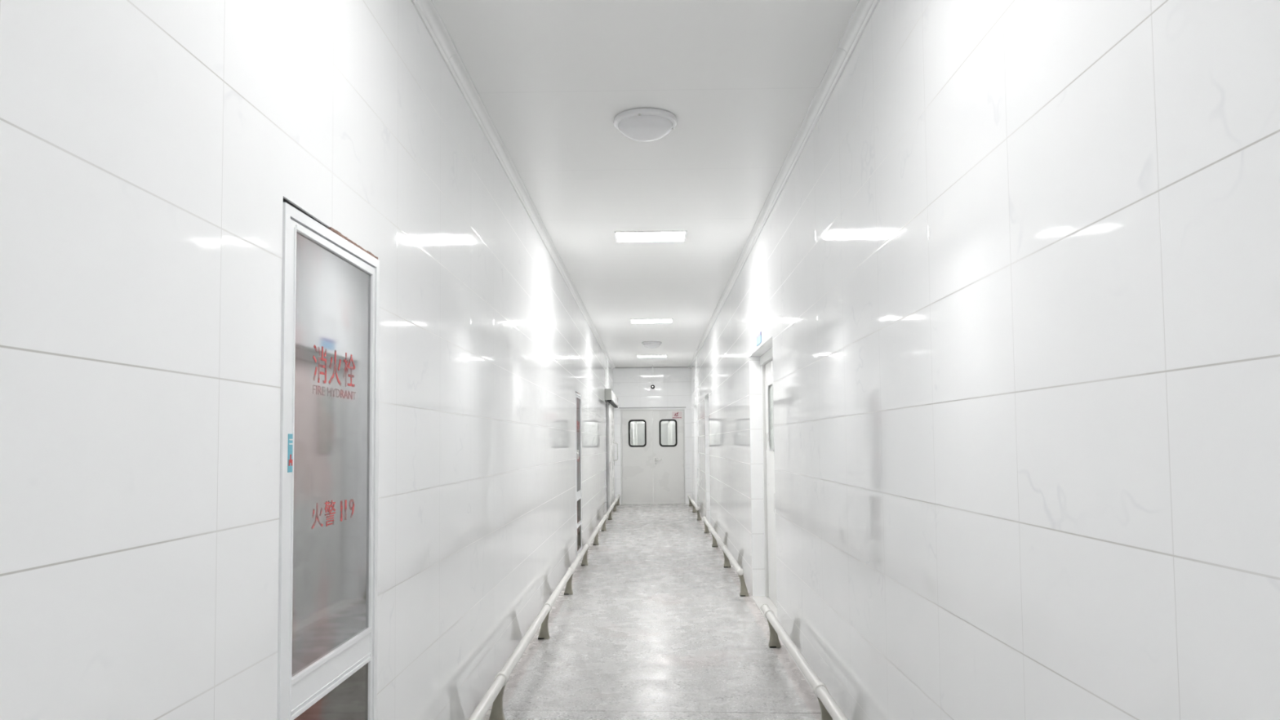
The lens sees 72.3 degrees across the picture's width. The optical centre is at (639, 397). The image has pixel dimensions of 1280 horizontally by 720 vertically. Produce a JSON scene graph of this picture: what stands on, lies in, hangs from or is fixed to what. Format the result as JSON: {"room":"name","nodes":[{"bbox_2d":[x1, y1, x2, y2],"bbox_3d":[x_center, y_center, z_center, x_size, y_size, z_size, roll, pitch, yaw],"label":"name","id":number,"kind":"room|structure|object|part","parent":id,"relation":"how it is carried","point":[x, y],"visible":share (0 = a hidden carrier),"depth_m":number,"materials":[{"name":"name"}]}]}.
{"room":"hospital corridor","nodes":[
{"label":"hospital corridor","id":0,"kind":"room"},
{"bbox_2d":[0,0,637,719],"bbox_3d":[-0.667,1.040,23.190,0.300,2.982,53.600,-1,-3,1],"label":"wall","id":1,"kind":"structure","parent":0,"point":[152,151],"depth_m":1.80,"materials":[{"name":"tile"}]},
{"bbox_2d":[276,198,379,719],"bbox_3d":[-0.950,0.499,2.346,0.276,1.914,0.703,-1,-3,1],"label":"cabinet","id":2,"kind":"object","parent":1,"relation":"attached to","point":[328,565],"visible":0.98,"depth_m":2.31,"materials":[{"name":"white metal"}]},
{"bbox_3d":[-0.826,0.140,2.368,0.004,1.075,0.580,-1,-3,1],"label":"glass","id":3,"kind":"part","parent":2,"relation":"part of","materials":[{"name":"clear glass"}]},
{"bbox_3d":[-0.819,0.900,2.329,0.004,0.264,0.580,-1,-3,1],"label":"glass","id":4,"kind":"part","parent":2,"relation":"part of","materials":[{"name":"glass"}]},
{"bbox_2d":[410,0,615,368],"bbox_3d":[-0.732,-1.219,7.813,0.052,0.050,22.658,-1,-3,1],"label":"trim","id":5,"kind":"structure","parent":1,"relation":"attached to","point":[426,10],"depth_m":4.48,"materials":[{"name":"white plastic"}]},
{"bbox_2d":[575,391,582,556],"bbox_3d":[-0.826,0.895,10.050,0.298,1.914,0.700,-1,-3,1],"label":"door","id":6,"kind":"structure","parent":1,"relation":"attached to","point":[578,397],"depth_m":10.09,"materials":[{"name":"white metal"}]},
{"bbox_3d":[-0.713,0.536,10.073,0.004,1.075,0.577,-1,-3,1],"label":"glass","id":7,"kind":"part","parent":6,"relation":"part of","materials":[{"name":"glass"}]},
{"bbox_3d":[-0.706,1.296,10.034,0.004,0.264,0.577,-1,-3,1],"label":"glass","id":8,"kind":"part","parent":6,"relation":"part of","materials":[{"name":"grey glass"}]},
{"bbox_3d":[-0.703,1.603,10.018,0.004,0.269,0.577,-1,-3,1],"label":"glass","id":9,"kind":"part","parent":6,"relation":"part of","materials":[{"name":"grey glass"}]},
{"bbox_2d":[606,401,617,510],"bbox_3d":[-0.523,1.166,17.375,0.137,2.070,2.295,-1,-3,1],"label":"door","id":10,"kind":"structure","parent":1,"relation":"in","point":[610,409],"depth_m":16.87,"materials":[{"name":"grey paint"}]},
{"bbox_3d":[-0.499,1.098,17.907,0.101,0.369,0.019,-1,-3,1],"label":"handle","id":11,"kind":"part","parent":10,"relation":"part of","materials":[{"name":"metal"}]},
{"bbox_2d":[431,0,858,367],"bbox_3d":[0.090,-1.327,7.818,2.298,0.150,23.080,-1,-3,1],"label":"ceiling","id":12,"kind":"structure","parent":0,"point":[740,79],"depth_m":4.51,"materials":[{"name":"white paint"}]},
{"bbox_2d":[613,107,677,141],"bbox_3d":[0.027,-1.374,4.476,0.326,0.097,0.326,-1,-3,1],"label":"dome ceiling light","id":13,"kind":"object","parent":12,"relation":"attached to","point":[645,124],"visible":1,"depth_m":4.39,"materials":[{"name":"plastic"}]},
{"bbox_3d":[0.028,-1.361,4.476,0.280,0.070,0.280,-1,-3,1],"label":"lamp shade","id":14,"kind":"part","parent":13,"relation":"part of","materials":[{"name":"plastic"}]},
{"bbox_2d":[614,230,687,242],"bbox_3d":[0.086,-1.289,7.005,0.568,0.009,0.342,-1,-3,1],"label":"recessed light","id":15,"kind":"object","parent":12,"relation":"in","point":[673,235],"visible":1,"depth_m":6.99,"materials":[{"name":"white plastic"}]},
{"bbox_2d":[630,318,672,323],"bbox_3d":[0.158,-1.039,11.868,0.568,0.009,0.342,-1,-3,1],"label":"recessed light","id":16,"kind":"object","parent":12,"relation":"in","point":[633,321],"visible":1,"depth_m":11.87,"materials":[{"name":"white plastic"}]},
{"bbox_2d":[641,341,662,348],"bbox_3d":[0.195,-0.864,14.412,0.326,0.097,0.326,-1,-3,1],"label":"dome ceiling light","id":17,"kind":"object","parent":12,"relation":"attached to","point":[651,344],"visible":1,"depth_m":14.30,"materials":[{"name":"plastic"}]},
{"bbox_3d":[0.196,-0.851,14.411,0.280,0.070,0.280,-1,-3,1],"label":"lamp shade","id":18,"kind":"part","parent":17,"relation":"part of","materials":[{"name":"plastic"}]},
{"bbox_2d":[636,355,666,357],"bbox_3d":[0.229,-0.790,16.721,0.568,0.009,0.342,-1,-3,1],"label":"recessed light","id":19,"kind":"object","parent":12,"relation":"in","point":[637,356],"visible":1,"depth_m":16.68,"materials":[{"name":"white plastic"}]},
{"bbox_2d":[637,355,666,357],"bbox_3d":[0.229,-0.791,16.721,0.540,0.005,0.314,-1,-3,1],"label":"diffuser","id":20,"kind":"object","parent":19,"relation":"attached to","point":[637,356],"depth_m":16.77,"materials":[{"name":"white plastic"}]},
{"bbox_2d":[650,364,654,389],"bbox_3d":[0.269,-0.441,18.643,0.092,0.508,0.096,-1,-3,1],"label":"camera","id":21,"kind":"object","parent":12,"relation":"hanging from","point":[652,386],"visible":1,"depth_m":18.63,"materials":[{"name":"white plastic"}]},
{"bbox_2d":[482,504,821,719],"bbox_3d":[0.170,1.801,7.656,2.398,0.150,23.080,-1,-3,1],"label":"floor","id":22,"kind":"structure","parent":0,"point":[655,626],"depth_m":5.81,"materials":[{"name":"concrete"}]},
{"bbox_2d":[467,493,620,719],"bbox_3d":[-0.599,1.712,9.595,0.094,0.239,18.658,-1,-3,1],"label":"rail","id":23,"kind":"object","parent":22,"relation":"on","point":[494,695],"visible":1,"depth_m":5.13,"materials":[{"name":"white metal"}]},
{"bbox_3d":[-0.683,1.461,4.191,0.083,0.184,0.060,-1,-3,1],"label":"post","id":24,"kind":"part","parent":23,"relation":"part of","materials":[{"name":"grey metal"}]},
{"bbox_3d":[-0.656,1.554,6.008,0.083,0.184,0.060,-1,-3,1],"label":"post","id":25,"kind":"part","parent":23,"relation":"part of","materials":[{"name":"grey metal"}]},
{"bbox_3d":[-0.631,1.644,7.756,0.083,0.184,0.060,-1,-3,1],"label":"post","id":26,"kind":"part","parent":23,"relation":"part of","materials":[{"name":"grey metal"}]},
{"bbox_3d":[-0.604,1.738,9.593,0.083,0.184,0.060,-1,-3,1],"label":"post","id":27,"kind":"part","parent":23,"relation":"part of","materials":[{"name":"grey metal"}]},
{"bbox_3d":[-0.576,1.835,11.481,0.083,0.184,0.060,-1,-3,1],"label":"post","id":28,"kind":"part","parent":23,"relation":"part of","materials":[{"name":"grey metal"}]},
{"bbox_3d":[-0.549,1.931,13.348,0.083,0.184,0.060,-1,-3,1],"label":"post","id":29,"kind":"part","parent":23,"relation":"part of","materials":[{"name":"grey metal"}]},
{"bbox_3d":[-0.520,2.030,15.275,0.083,0.184,0.060,-1,-3,1],"label":"post","id":30,"kind":"part","parent":23,"relation":"part of","materials":[{"name":"grey metal"}]},
{"bbox_2d":[687,494,701,519],"bbox_3d":[1.023,2.060,16.653,0.103,0.239,3.638,-1,-3,1],"label":"rail","id":31,"kind":"object","parent":22,"relation":"on","point":[691,503],"visible":1,"depth_m":16.51,"materials":[{"name":"white metal"}]},
{"bbox_3d":[1.029,2.089,16.701,0.092,0.184,0.060,-1,-3,1],"label":"post","id":32,"kind":"part","parent":31,"relation":"part of","materials":[{"name":"grey metal"}]},
{"bbox_3d":[1.004,2.002,15.004,0.092,0.184,0.060,-1,-3,1],"label":"post","id":33,"kind":"part","parent":31,"relation":"part of","materials":[{"name":"grey metal"}]},
{"bbox_2d":[702,515,748,596],"bbox_3d":[0.929,1.732,10.272,0.103,0.239,5.438,-1,-3,1],"label":"rail","id":34,"kind":"object","parent":22,"relation":"on","point":[728,556],"visible":1,"depth_m":9.23,"materials":[{"name":"white metal"}]},
{"bbox_3d":[0.973,1.893,12.887,0.092,0.184,0.060,-1,-3,1],"label":"post","id":35,"kind":"part","parent":34,"relation":"part of","materials":[{"name":"grey metal"}]},
{"bbox_3d":[0.948,1.805,11.169,0.092,0.184,0.060,-1,-3,1],"label":"post","id":36,"kind":"part","parent":34,"relation":"part of","materials":[{"name":"grey metal"}]},
{"bbox_3d":[0.921,1.710,9.332,0.092,0.184,0.060,-1,-3,1],"label":"post","id":37,"kind":"part","parent":34,"relation":"part of","materials":[{"name":"grey metal"}]},
{"bbox_3d":[0.896,1.621,7.595,0.092,0.184,0.060,-1,-3,1],"label":"post","id":38,"kind":"part","parent":34,"relation":"part of","materials":[{"name":"grey metal"}]},
{"bbox_2d":[760,604,848,719],"bbox_3d":[0.823,1.363,3.072,0.103,0.239,5.738,-1,-3,1],"label":"rail","id":39,"kind":"object","parent":22,"relation":"on","point":[829,708],"visible":1,"depth_m":4.28,"materials":[{"name":"white metal"}]},
{"bbox_3d":[0.868,1.524,5.697,0.092,0.184,0.060,-1,-3,1],"label":"post","id":40,"kind":"part","parent":39,"relation":"part of","materials":[{"name":"grey metal"}]},
{"bbox_3d":[0.842,1.434,3.950,0.092,0.184,0.060,-1,-3,1],"label":"post","id":41,"kind":"part","parent":39,"relation":"part of","materials":[{"name":"grey metal"}]},
{"bbox_2d":[613,367,692,504],"bbox_3d":[0.273,0.824,19.151,1.698,2.982,0.220,-1,-3,1],"label":"wall","id":42,"kind":"structure","parent":0,"point":[631,386],"depth_m":19.09,"materials":[{"name":"paint"}]},
{"bbox_2d":[615,366,688,368],"bbox_3d":[0.257,-0.661,19.107,1.598,0.022,0.020,-1,-3,1],"label":"trim","id":43,"kind":"structure","parent":42,"relation":"attached to","point":[657,366],"depth_m":19.09,"materials":[{"name":"grey metal"}]},
{"bbox_2d":[618,406,685,504],"bbox_3d":[0.283,1.256,19.054,1.460,2.108,0.190,-1,-3,1],"label":"door","id":44,"kind":"structure","parent":42,"relation":"in","point":[655,468],"depth_m":19.02,"materials":[{"name":"grey paint"}]},
{"bbox_3d":[-0.050,1.295,19.055,0.664,2.020,0.043,-1,-3,1],"label":"panel","id":45,"kind":"part","parent":44,"relation":"part of","materials":[{"name":"grey paint"}]},
{"bbox_3d":[0.617,1.288,19.046,0.664,2.020,0.043,-1,-3,1],"label":"panel","id":46,"kind":"part","parent":44,"relation":"part of","materials":[{"name":"grey paint"}]},
{"bbox_2d":[637,423,667,445],"bbox_3d":[0.729,2.698,49.972,1.698,2.400,0.100,-1,-3,1],"label":"wall","id":47,"kind":"structure","parent":0,"point":[641,428],"depth_m":49.95,"materials":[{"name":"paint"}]},
{"bbox_2d":[667,0,1279,719],"bbox_3d":[1.331,1.020,23.161,0.300,2.982,53.600,-1,-3,1],"label":"wall","id":48,"kind":"structure","parent":0,"point":[1013,287],"depth_m":1.98,"materials":[{"name":"tile"}]},
{"bbox_2d":[755,331,761,346],"bbox_3d":[0.931,-0.461,6.867,0.007,0.081,0.275,-1,-3,1],"label":"plaque","id":49,"kind":"object","parent":48,"relation":"attached to","point":[758,337],"visible":1,"depth_m":6.84,"materials":[{"name":"white plastic"}]},
{"bbox_2d":[751,347,777,622],"bbox_3d":[1.026,0.639,6.814,0.185,2.067,1.495,-1,-3,1],"label":"door","id":50,"kind":"structure","parent":48,"relation":"in","point":[770,598],"depth_m":7.32,"materials":[{"name":"grey paint"}]},
{"bbox_3d":[1.036,1.665,6.761,0.185,0.012,1.495,-1,-3,1],"label":"sill","id":51,"kind":"part","parent":50,"relation":"part of","materials":[{"name":"metal"}]},
{"bbox_3d":[1.083,0.667,6.812,0.062,1.986,1.493,-1,-3,1],"label":"frame","id":52,"kind":"part","parent":50,"relation":"part of","materials":[{"name":"white metal"}]},
{"bbox_3d":[1.095,0.669,6.812,0.038,1.975,1.391,-1,-3,1],"label":"panel","id":53,"kind":"part","parent":50,"relation":"part of","materials":[{"name":"grey paint"}]},
{"bbox_2d":[768,384,773,448],"bbox_3d":[1.079,0.155,7.136,0.004,0.529,0.304,-1,-3,1],"label":"window","id":54,"kind":"structure","parent":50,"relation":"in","point":[771,386],"depth_m":7.20,"materials":[{"name":"white glass"}]},
{"bbox_2d":[688,0,879,368],"bbox_3d":[0.914,-1.236,7.790,0.052,0.050,22.658,-1,-3,1],"label":"trim","id":55,"kind":"structure","parent":48,"relation":"attached to","point":[864,10],"depth_m":4.51,"materials":[{"name":"white plastic"}]}
]}

